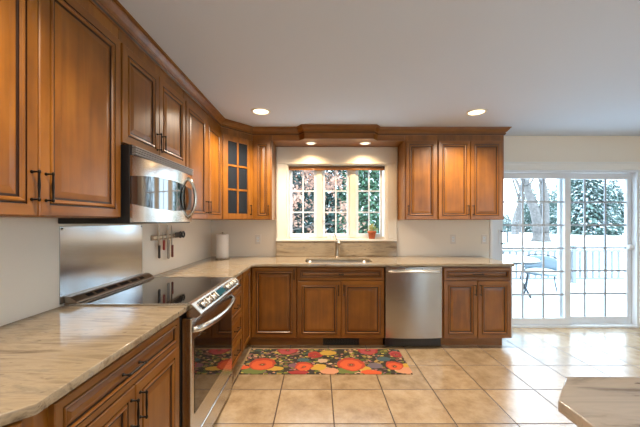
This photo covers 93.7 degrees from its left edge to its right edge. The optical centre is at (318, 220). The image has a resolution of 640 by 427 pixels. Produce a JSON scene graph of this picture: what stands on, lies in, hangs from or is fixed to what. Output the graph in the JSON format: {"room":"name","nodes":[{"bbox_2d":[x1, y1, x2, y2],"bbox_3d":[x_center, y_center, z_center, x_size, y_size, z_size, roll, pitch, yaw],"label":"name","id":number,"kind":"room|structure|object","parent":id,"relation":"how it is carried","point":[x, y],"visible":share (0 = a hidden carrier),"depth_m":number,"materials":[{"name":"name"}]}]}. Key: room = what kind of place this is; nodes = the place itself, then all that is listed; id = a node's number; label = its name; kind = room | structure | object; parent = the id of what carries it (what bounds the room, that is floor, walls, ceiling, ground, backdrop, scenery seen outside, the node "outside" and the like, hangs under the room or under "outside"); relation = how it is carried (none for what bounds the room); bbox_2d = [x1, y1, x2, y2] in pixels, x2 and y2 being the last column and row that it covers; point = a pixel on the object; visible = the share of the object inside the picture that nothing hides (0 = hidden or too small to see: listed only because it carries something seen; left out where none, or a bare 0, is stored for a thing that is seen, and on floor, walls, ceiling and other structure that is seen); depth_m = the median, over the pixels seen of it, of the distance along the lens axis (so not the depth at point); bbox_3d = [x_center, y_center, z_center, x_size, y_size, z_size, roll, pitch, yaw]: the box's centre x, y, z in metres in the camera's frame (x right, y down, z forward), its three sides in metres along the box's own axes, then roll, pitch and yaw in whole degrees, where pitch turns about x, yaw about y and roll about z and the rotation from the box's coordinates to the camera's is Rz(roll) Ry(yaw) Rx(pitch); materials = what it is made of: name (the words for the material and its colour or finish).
{"room":"kitchen","nodes":[
{"label":"kitchen","id":0,"kind":"room"},
{"bbox_2d":[0,218,210,325],"bbox_3d":[-1.460,0.137,0.240,0.150,2.470,7.580,0,0,0],"label":"wall","id":1,"kind":"structure","parent":0,"point":[29,247],"depth_m":1.51,"materials":[{"name":"beige paint"}]},
{"bbox_2d":[0,0,120,217],"bbox_3d":[-1.192,-0.531,1.120,0.380,1.033,0.920,0,0,0],"label":"upper cabinet","id":2,"kind":"object","parent":1,"relation":"attached to","point":[60,60],"visible":0.99,"depth_m":1.20,"materials":[{"name":"brown wood"}]},
{"bbox_2d":[59,225,142,304],"bbox_3d":[-1.381,0.238,1.978,0.006,0.418,0.753,0,0,0],"label":"backsplash panel","id":3,"kind":"object","parent":1,"relation":"attached to","point":[90,257],"visible":0.9,"depth_m":1.86,"materials":[{"name":"silver metal"}]},
{"bbox_2d":[118,29,184,165],"bbox_3d":[-1.192,-0.731,1.962,0.380,0.635,0.760,0,0,0],"label":"upper cabinet","id":4,"kind":"object","parent":1,"relation":"attached to","point":[152,104],"visible":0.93,"depth_m":1.86,"materials":[{"name":"brown wood"}]},
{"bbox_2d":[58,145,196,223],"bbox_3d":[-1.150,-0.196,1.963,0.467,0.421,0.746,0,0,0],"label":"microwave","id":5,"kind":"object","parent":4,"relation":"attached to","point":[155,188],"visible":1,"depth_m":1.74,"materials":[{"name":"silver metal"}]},
{"bbox_2d":[150,234,180,240],"bbox_3d":[-1.375,0.141,2.750,0.021,0.042,0.560,0,0,0],"label":"rack","id":6,"kind":"object","parent":1,"relation":"attached to","point":[153,237],"visible":0.56,"depth_m":2.61,"materials":[{"name":"brown metal"}]},
{"bbox_2d":[157,224,160,257],"bbox_3d":[-1.357,0.173,2.555,0.014,0.292,0.030,0,0,0],"label":"kitchen knife","id":7,"kind":"object","parent":6,"relation":"attached to","point":[158,230],"visible":1,"depth_m":2.55,"materials":[{"name":"silver metal"}]},
{"bbox_2d":[162,232,164,249],"bbox_3d":[-1.357,0.177,2.632,0.014,0.159,0.024,0,0,0],"label":"kitchen knife","id":8,"kind":"object","parent":6,"relation":"attached to","point":[162,232],"visible":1,"depth_m":2.62,"materials":[{"name":"silver metal"}]},
{"bbox_2d":[167,225,169,258],"bbox_3d":[-1.357,0.187,2.712,0.014,0.309,0.036,0,0,0],"label":"kitchen knife","id":9,"kind":"object","parent":6,"relation":"attached to","point":[168,240],"visible":1,"depth_m":2.71,"materials":[{"name":"silver metal"}]},
{"bbox_2d":[171,225,173,256],"bbox_3d":[-1.357,0.187,2.785,0.014,0.299,0.024,0,0,0],"label":"kitchen knife","id":10,"kind":"object","parent":6,"relation":"attached to","point":[172,246],"visible":1,"depth_m":2.78,"materials":[{"name":"silver metal"}]},
{"bbox_2d":[173,231,184,237],"bbox_3d":[-1.355,0.134,2.919,0.018,0.067,0.237,0,0,0],"label":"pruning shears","id":11,"kind":"object","parent":6,"relation":"attached to","point":[177,234],"visible":1,"depth_m":2.93,"materials":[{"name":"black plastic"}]},
{"bbox_2d":[183,91,221,219],"bbox_3d":[-1.192,-0.531,2.787,0.380,1.033,0.885,0,0,0],"label":"upper cabinet","id":12,"kind":"object","parent":1,"relation":"attached to","point":[203,136],"visible":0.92,"depth_m":2.72,"materials":[{"name":"brown wood"}]},
{"bbox_2d":[220,127,252,219],"bbox_3d":[-1.077,-0.531,3.547,0.615,1.033,0.646,0,0,0],"label":"upper cabinet","id":13,"kind":"object","parent":1,"relation":"attached to","point":[237,147],"visible":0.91,"depth_m":3.37,"materials":[{"name":"brown wood"}]},
{"bbox_2d":[118,0,639,135],"bbox_3d":[1.808,-1.138,0.240,6.685,0.080,7.580,0,0,0],"label":"ceiling","id":14,"kind":"structure","parent":0,"point":[536,67],"depth_m":2.05,"materials":[{"name":"white paint"}]},
{"bbox_2d":[251,108,270,114],"bbox_3d":[-0.575,-1.093,3.000,0.194,0.009,0.194,0,0,0],"label":"recessed light","id":15,"kind":"object","parent":14,"relation":"in","point":[259,111],"visible":1,"depth_m":2.99,"materials":[{"name":"white paint"}]},
{"bbox_2d":[466,108,486,115],"bbox_3d":[1.590,-1.093,3.020,0.194,0.009,0.194,0,0,0],"label":"recessed light","id":16,"kind":"object","parent":14,"relation":"in","point":[479,111],"visible":1,"depth_m":3.02,"materials":[{"name":"white paint"}]},
{"bbox_2d":[211,136,639,257],"bbox_3d":[1.883,0.137,3.950,6.535,2.470,0.160,0,0,0],"label":"wall","id":17,"kind":"structure","parent":0,"point":[415,237],"depth_m":3.87,"materials":[{"name":"beige paint"}]},
{"bbox_2d":[255,235,260,243],"bbox_3d":[-0.780,0.237,3.866,0.074,0.120,0.007,0,0,0],"label":"wall outlet","id":18,"kind":"object","parent":17,"relation":"attached to","point":[257,237],"visible":1,"depth_m":3.87,"materials":[{"name":"beige plastic"}]},
{"bbox_2d":[252,135,275,219],"bbox_3d":[-0.666,-0.531,3.679,0.232,1.033,0.375,0,0,0],"label":"upper cabinet","id":19,"kind":"object","parent":17,"relation":"attached to","point":[264,149],"visible":0.98,"depth_m":3.53,"materials":[{"name":"brown wood"}]},
{"bbox_2d":[89,0,511,134],"bbox_3d":[0.013,-1.055,2.884,4.647,0.084,2.068,0,0,-42],"label":"crown molding","id":20,"kind":"structure","parent":17,"relation":"attached to","point":[113,10],"depth_m":3.08,"materials":[{"name":"brown wood"}]},
{"bbox_2d":[276,241,396,256],"bbox_3d":[0.231,0.357,3.857,1.552,0.197,0.023,0,0,0],"label":"backsplash slab","id":21,"kind":"structure","parent":17,"relation":"attached to","point":[283,248],"depth_m":3.85,"materials":[{"name":"stone"}]},
{"bbox_2d":[277,147,396,238],"bbox_3d":[0.235,-0.352,3.933,1.539,1.188,0.194,0,0,0],"label":"window","id":22,"kind":"structure","parent":17,"relation":"in","point":[319,190],"depth_m":3.85,"materials":[{"name":"beige paint"}]},
{"bbox_2d":[289,166,384,169],"bbox_3d":[0.236,-0.685,3.903,1.240,0.054,0.042,0,0,0],"label":"roller blind","id":23,"kind":"object","parent":22,"relation":"attached to","point":[290,167],"visible":1,"depth_m":3.88,"materials":[{"name":"brown fabric"}]},
{"bbox_2d":[276,239,397,240],"bbox_3d":[0.231,0.245,3.888,1.558,0.027,0.115,0,0,0],"label":"window sill","id":24,"kind":"structure","parent":17,"relation":"attached to","point":[276,239],"depth_m":3.83,"materials":[{"name":"beige paint"}]},
{"bbox_2d":[367,223,377,238],"bbox_3d":[0.696,0.130,3.903,0.202,0.204,0.116,0,0,0],"label":"potted plant","id":25,"kind":"object","parent":24,"relation":"on","point":[371,233],"visible":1,"depth_m":3.88,"materials":[{"name":"green plant"}]},
{"bbox_2d":[272,133,404,146],"bbox_3d":[0.235,-0.999,3.654,1.566,0.098,0.387,0,0,0],"label":"window valance","id":26,"kind":"object","parent":17,"relation":"attached to","point":[321,139],"visible":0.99,"depth_m":3.54,"materials":[{"name":"brown wood"}]},
{"bbox_2d":[398,135,436,219],"bbox_3d":[1.213,-0.531,3.679,0.386,1.033,0.375,0,0,0],"label":"upper cabinet","id":27,"kind":"object","parent":17,"relation":"attached to","point":[417,155],"visible":0.97,"depth_m":3.53,"materials":[{"name":"brown wood"}]},
{"bbox_2d":[450,235,455,243],"bbox_3d":[1.735,0.235,3.866,0.074,0.120,0.007,0,0,0],"label":"wall outlet","id":28,"kind":"object","parent":17,"relation":"attached to","point":[452,237],"visible":1,"depth_m":3.87,"materials":[{"name":"beige plastic"}]},
{"bbox_2d":[437,135,503,219],"bbox_3d":[1.799,-0.531,3.679,0.782,1.033,0.375,0,0,0],"label":"upper cabinet","id":29,"kind":"object","parent":17,"relation":"attached to","point":[470,168],"visible":0.98,"depth_m":3.53,"materials":[{"name":"brown wood"}]},
{"bbox_2d":[481,235,486,243],"bbox_3d":[2.135,0.235,3.866,0.074,0.120,0.007,0,0,0],"label":"wall outlet","id":30,"kind":"object","parent":17,"relation":"attached to","point":[483,237],"visible":1,"depth_m":3.87,"materials":[{"name":"beige plastic"}]},
{"bbox_2d":[490,162,639,327],"bbox_3d":[3.217,0.307,3.855,2.045,2.130,0.030,0,0,0],"label":"door frame","id":31,"kind":"structure","parent":17,"relation":"attached to","point":[507,165],"depth_m":3.85,"materials":[{"name":"white paint"}]},
{"bbox_2d":[492,170,638,327],"bbox_3d":[3.183,0.357,3.927,1.895,2.030,0.206,0,0,0],"label":"door","id":32,"kind":"structure","parent":17,"relation":"in","point":[564,319],"depth_m":3.90,"materials":[{"name":"white plastic"}]},
{"bbox_2d":[503,179,563,317],"bbox_3d":[2.788,0.354,3.902,0.805,1.805,0.016,0,0,0],"label":"grille","id":33,"kind":"object","parent":32,"relation":"attached to","point":[561,181],"depth_m":3.90,"materials":[{"name":"grey plastic"}]},
{"bbox_2d":[571,179,625,315],"bbox_3d":[3.647,0.354,3.960,0.817,1.805,0.016,0,0,0],"label":"grille","id":34,"kind":"object","parent":32,"relation":"attached to","point":[584,201],"depth_m":3.95,"materials":[{"name":"grey plastic"}]},
{"bbox_2d":[627,244,633,249],"bbox_3d":[4.085,0.342,3.922,0.071,0.071,0.035,0,0,0],"label":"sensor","id":35,"kind":"object","parent":32,"relation":"attached to","point":[629,247],"visible":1,"depth_m":3.91,"materials":[{"name":"white plastic"}]},
{"bbox_2d":[213,328,639,426],"bbox_3d":[1.808,1.402,0.315,6.385,0.060,7.430,0,0,0],"label":"floor","id":36,"kind":"structure","parent":0,"point":[518,382],"depth_m":2.50,"materials":[{"name":"tile"}]},
{"bbox_2d":[1,317,178,426],"bbox_3d":[-1.033,0.930,1.087,0.679,0.884,1.054,0,0,0],"label":"base cabinet","id":37,"kind":"object","parent":36,"relation":"on","point":[140,388],"visible":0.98,"depth_m":1.16,"materials":[{"name":"brown wood"}]},
{"bbox_2d":[0,306,186,426],"bbox_3d":[-1.045,0.472,1.060,0.676,0.030,1.115,0,0,0],"label":"countertop","id":38,"kind":"structure","parent":37,"relation":"on","point":[45,356],"depth_m":1.09,"materials":[{"name":"stone"}]},
{"bbox_2d":[64,273,238,426],"bbox_3d":[-0.992,0.892,2.013,0.773,0.960,0.790,0,0,0],"label":"electric range","id":39,"kind":"object","parent":36,"relation":"on","point":[205,330],"visible":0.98,"depth_m":1.84,"materials":[{"name":"silver metal"}]},
{"bbox_2d":[64,277,227,305],"bbox_3d":[-1.042,0.460,2.013,0.663,0.023,0.790,0,0,0],"label":"cooktop","id":40,"kind":"object","parent":39,"relation":"in","point":[144,291],"depth_m":1.86,"materials":[{"name":"black glass"}]},
{"bbox_2d":[179,312,186,426],"bbox_3d":[-1.060,0.907,2.013,0.626,0.870,0.778,0,0,0],"label":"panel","id":41,"kind":"object","parent":39,"relation":"in","point":[181,318],"depth_m":1.63,"materials":[{"name":"black metal"}]},
{"bbox_2d":[232,274,241,368],"bbox_3d":[-1.033,0.930,2.638,0.679,0.884,0.460,0,0,0],"label":"base cabinet","id":42,"kind":"object","parent":36,"relation":"on","point":[237,292],"visible":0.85,"depth_m":2.69,"materials":[{"name":"brown wood"}]},
{"bbox_2d":[242,267,296,351],"bbox_3d":[-0.805,0.930,3.364,1.136,0.884,0.988,0,0,0],"label":"base cabinet","id":43,"kind":"object","parent":36,"relation":"on","point":[269,294],"visible":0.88,"depth_m":3.23,"materials":[{"name":"brown wood"}]},
{"bbox_2d":[154,256,514,277],"bbox_3d":[0.360,0.472,3.139,3.487,0.030,1.461,0,0,0],"label":"countertop","id":44,"kind":"structure","parent":43,"relation":"on","point":[234,266],"depth_m":3.23,"materials":[{"name":"stone"}]},
{"bbox_2d":[215,232,229,258],"bbox_3d":[-1.170,0.296,3.660,0.169,0.320,0.169,0,0,0],"label":"paper towel roll","id":45,"kind":"object","parent":44,"relation":"on","point":[222,240],"visible":1,"depth_m":3.60,"materials":[{"name":"white paper"}]},
{"bbox_2d":[334,234,339,257],"bbox_3d":[0.229,0.309,3.683,0.066,0.296,0.243,0,0,0],"label":"faucet","id":46,"kind":"object","parent":44,"relation":"on","point":[337,242],"visible":1,"depth_m":3.75,"materials":[{"name":"silver metal"}]},
{"bbox_2d":[306,260,369,262],"bbox_3d":[0.230,0.581,3.505,0.820,0.185,0.480,0,0,0],"label":"sink","id":47,"kind":"object","parent":44,"relation":"in","point":[309,261],"visible":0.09,"depth_m":3.71,"materials":[{"name":"silver metal"}]},
{"bbox_2d":[239,349,412,373],"bbox_3d":[0.067,1.369,2.942,1.565,0.006,0.520,0,0,0],"label":"floral rug","id":48,"kind":"object","parent":36,"relation":"on","point":[258,361],"visible":1,"depth_m":2.92,"materials":[{"name":"multicoloured fabric"}]},
{"bbox_2d":[297,267,383,344],"bbox_3d":[0.237,0.930,3.525,0.949,0.884,0.666,0,0,0],"label":"base cabinet","id":49,"kind":"object","parent":36,"relation":"on","point":[332,302],"visible":0.94,"depth_m":3.23,"materials":[{"name":"brown wood"}]},
{"bbox_2d":[323,338,358,344],"bbox_3d":[0.249,1.330,3.311,0.398,0.072,0.016,0,0,0],"label":"floor register","id":50,"kind":"object","parent":49,"relation":"attached to","point":[326,341],"visible":0.98,"depth_m":3.31,"materials":[{"name":"black plastic"}]},
{"bbox_2d":[383,267,441,345],"bbox_3d":[1.021,0.930,3.503,0.604,0.876,0.693,0,0,0],"label":"dishwasher","id":51,"kind":"object","parent":36,"relation":"on","point":[412,295],"visible":0.94,"depth_m":3.21,"materials":[{"name":"silver metal"}]},
{"bbox_2d":[441,267,511,344],"bbox_3d":[1.716,0.930,3.525,0.772,0.884,0.666,0,0,0],"label":"base cabinet","id":52,"kind":"object","parent":36,"relation":"on","point":[476,301],"visible":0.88,"depth_m":3.23,"materials":[{"name":"brown wood"}]},
{"bbox_3d":[1.252,0.930,0.194,1.195,0.884,1.388,0,0,0],"label":"kitchen island","id":53,"kind":"object","parent":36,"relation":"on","visible":0},
{"bbox_2d":[558,377,639,426],"bbox_3d":[1.256,0.472,0.166,1.288,0.030,1.432,0,0,0],"label":"island countertop","id":54,"kind":"structure","parent":53,"relation":"on","point":[585,401],"depth_m":0.76,"materials":[{"name":"stone"}]},
{"label":"outside","id":55,"kind":"structure","parent":0,"visible":0},
{"bbox_2d":[503,230,623,281],"bbox_3d":[10.000,1.872,69.200,160.000,0.120,130.000,0,0,0],"label":"ground","id":56,"kind":"structure","parent":55,"point":[514,240],"depth_m":22.06,"materials":[{"name":"white snow"}]},
{"bbox_2d":[292,170,313,232],"bbox_3d":[-1.460,-1.783,10.146,3.754,8.607,3.802,0,0,-15],"label":"conifer","id":57,"kind":"object","parent":56,"relation":"on","point":[299,176],"visible":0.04,"depth_m":9.92,"materials":[{"name":"green plant"}]},
{"bbox_2d":[292,170,331,231],"bbox_3d":[-0.810,-2.498,18.990,5.881,10.660,5.916,0,0,0],"label":"conifer","id":58,"kind":"object","parent":56,"relation":"on","point":[301,170],"visible":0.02,"depth_m":17.93,"materials":[{"name":"green plant"}]},
{"bbox_2d":[292,170,366,232],"bbox_3d":[-0.569,-0.127,6.901,3.334,4.203,2.070,0,0,0],"label":"oak tree","id":59,"kind":"object","parent":56,"relation":"on","point":[306,172],"visible":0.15,"depth_m":6.73,"materials":[{"name":"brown plant"}]},
{"bbox_2d":[304,170,370,232],"bbox_3d":[0.883,-2.110,15.501,4.684,9.497,4.644,0,0,0],"label":"conifer","id":60,"kind":"object","parent":56,"relation":"on","point":[328,219],"visible":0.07,"depth_m":14.64,"materials":[{"name":"green plant"}]},
{"bbox_2d":[331,170,378,232],"bbox_3d":[1.418,-1.075,9.243,2.978,6.966,2.914,0,0,3],"label":"conifer","id":61,"kind":"object","parent":56,"relation":"on","point":[363,180],"visible":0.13,"depth_m":8.74,"materials":[{"name":"green plant"}]},
{"bbox_2d":[503,213,511,231],"bbox_3d":[32.618,0.408,52.073,4.161,4.190,4.214,0,0,13],"label":"conifer","id":62,"kind":"object","parent":56,"relation":"on","point":[505,228],"visible":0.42,"depth_m":51.31,"materials":[{"name":"green plant"}]},
{"bbox_2d":[512,179,524,232],"bbox_3d":[31.066,-6.650,45.122,8.551,17.244,4.814,0,0,-29],"label":"bare tree","id":63,"kind":"object","parent":56,"relation":"on","point":[514,184],"visible":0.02,"depth_m":47.74,"materials":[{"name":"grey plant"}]},
{"bbox_2d":[511,179,533,233],"bbox_3d":[26.332,-6.183,41.302,7.910,16.309,4.996,0,0,25],"label":"bare tree","id":64,"kind":"object","parent":56,"relation":"on","point":[514,230],"visible":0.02,"depth_m":41.52,"materials":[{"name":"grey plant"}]},
{"bbox_2d":[518,185,549,232],"bbox_3d":[35.442,-1.855,49.966,5.783,8.454,5.721,0,0,0],"label":"conifer","id":65,"kind":"object","parent":56,"relation":"on","point":[527,217],"visible":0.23,"depth_m":49.30,"materials":[{"name":"green plant"}]},
{"bbox_2d":[520,179,551,241],"bbox_3d":[17.579,-6.274,26.591,6.919,16.491,9.504,0,0,-13],"label":"bare tree","id":66,"kind":"object","parent":56,"relation":"on","point":[535,212],"visible":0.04,"depth_m":26.56,"materials":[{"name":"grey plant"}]},
{"bbox_2d":[547,182,554,223],"bbox_3d":[47.699,-2.731,61.993,6.460,10.195,6.374,0,0,0],"label":"conifer","id":67,"kind":"object","parent":56,"relation":"on","point":[551,189],"visible":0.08,"depth_m":61.56,"materials":[{"name":"green plant"}]},
{"bbox_2d":[549,179,556,228],"bbox_3d":[46.388,-6.727,56.070,7.983,17.722,8.033,0,0,0],"label":"conifer","id":68,"kind":"object","parent":56,"relation":"on","point":[552,207],"visible":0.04,"depth_m":56.92,"materials":[{"name":"green plant"}]},
{"bbox_2d":[549,180,623,235],"bbox_3d":[37.349,-4.704,42.057,9.075,14.978,9.040,0,0,0],"label":"conifer","id":69,"kind":"object","parent":56,"relation":"on","point":[594,189],"visible":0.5,"depth_m":40.00,"materials":[{"name":"green plant"}]},
{"bbox_2d":[606,180,623,230],"bbox_3d":[48.093,-2.520,48.962,6.916,9.986,6.660,0,0,39],"label":"conifer","id":70,"kind":"object","parent":56,"relation":"on","point":[618,196],"visible":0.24,"depth_m":48.09,"materials":[{"name":"green plant"}]},
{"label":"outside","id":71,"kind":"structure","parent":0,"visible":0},
{"bbox_2d":[512,282,623,316],"bbox_3d":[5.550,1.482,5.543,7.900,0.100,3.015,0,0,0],"label":"deck","id":72,"kind":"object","parent":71,"point":[594,303],"visible":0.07,"depth_m":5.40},
{"bbox_2d":[503,254,541,297],"bbox_3d":[3.620,1.068,5.900,1.262,0.742,1.262,0,0,0],"label":"patio table","id":73,"kind":"object","parent":72,"relation":"on","point":[516,259],"visible":0.38,"depth_m":5.47,"materials":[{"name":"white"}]},
{"bbox_2d":[524,254,556,293],"bbox_3d":[4.438,1.057,5.982,0.708,0.758,0.670,0,0,26],"label":"patio chair","id":74,"kind":"object","parent":72,"relation":"on","point":[550,263],"visible":0.49,"depth_m":6.06,"materials":[{"name":"grey metal"}]},
{"bbox_2d":[526,268,556,273],"bbox_3d":[4.420,0.980,5.950,0.553,0.060,0.553,0,0,0],"label":"cushion","id":75,"kind":"object","parent":74,"relation":"on","point":[526,268],"depth_m":5.90,"materials":[{"name":"white fabric"}]},
{"bbox_2d":[503,246,623,282],"bbox_3d":[5.978,1.002,6.950,6.845,0.859,0.090,0,0,0],"label":"deck railing","id":76,"kind":"object","parent":72,"relation":"on","point":[574,278],"visible":0.3,"depth_m":6.93,"materials":[{"name":"white wood"}]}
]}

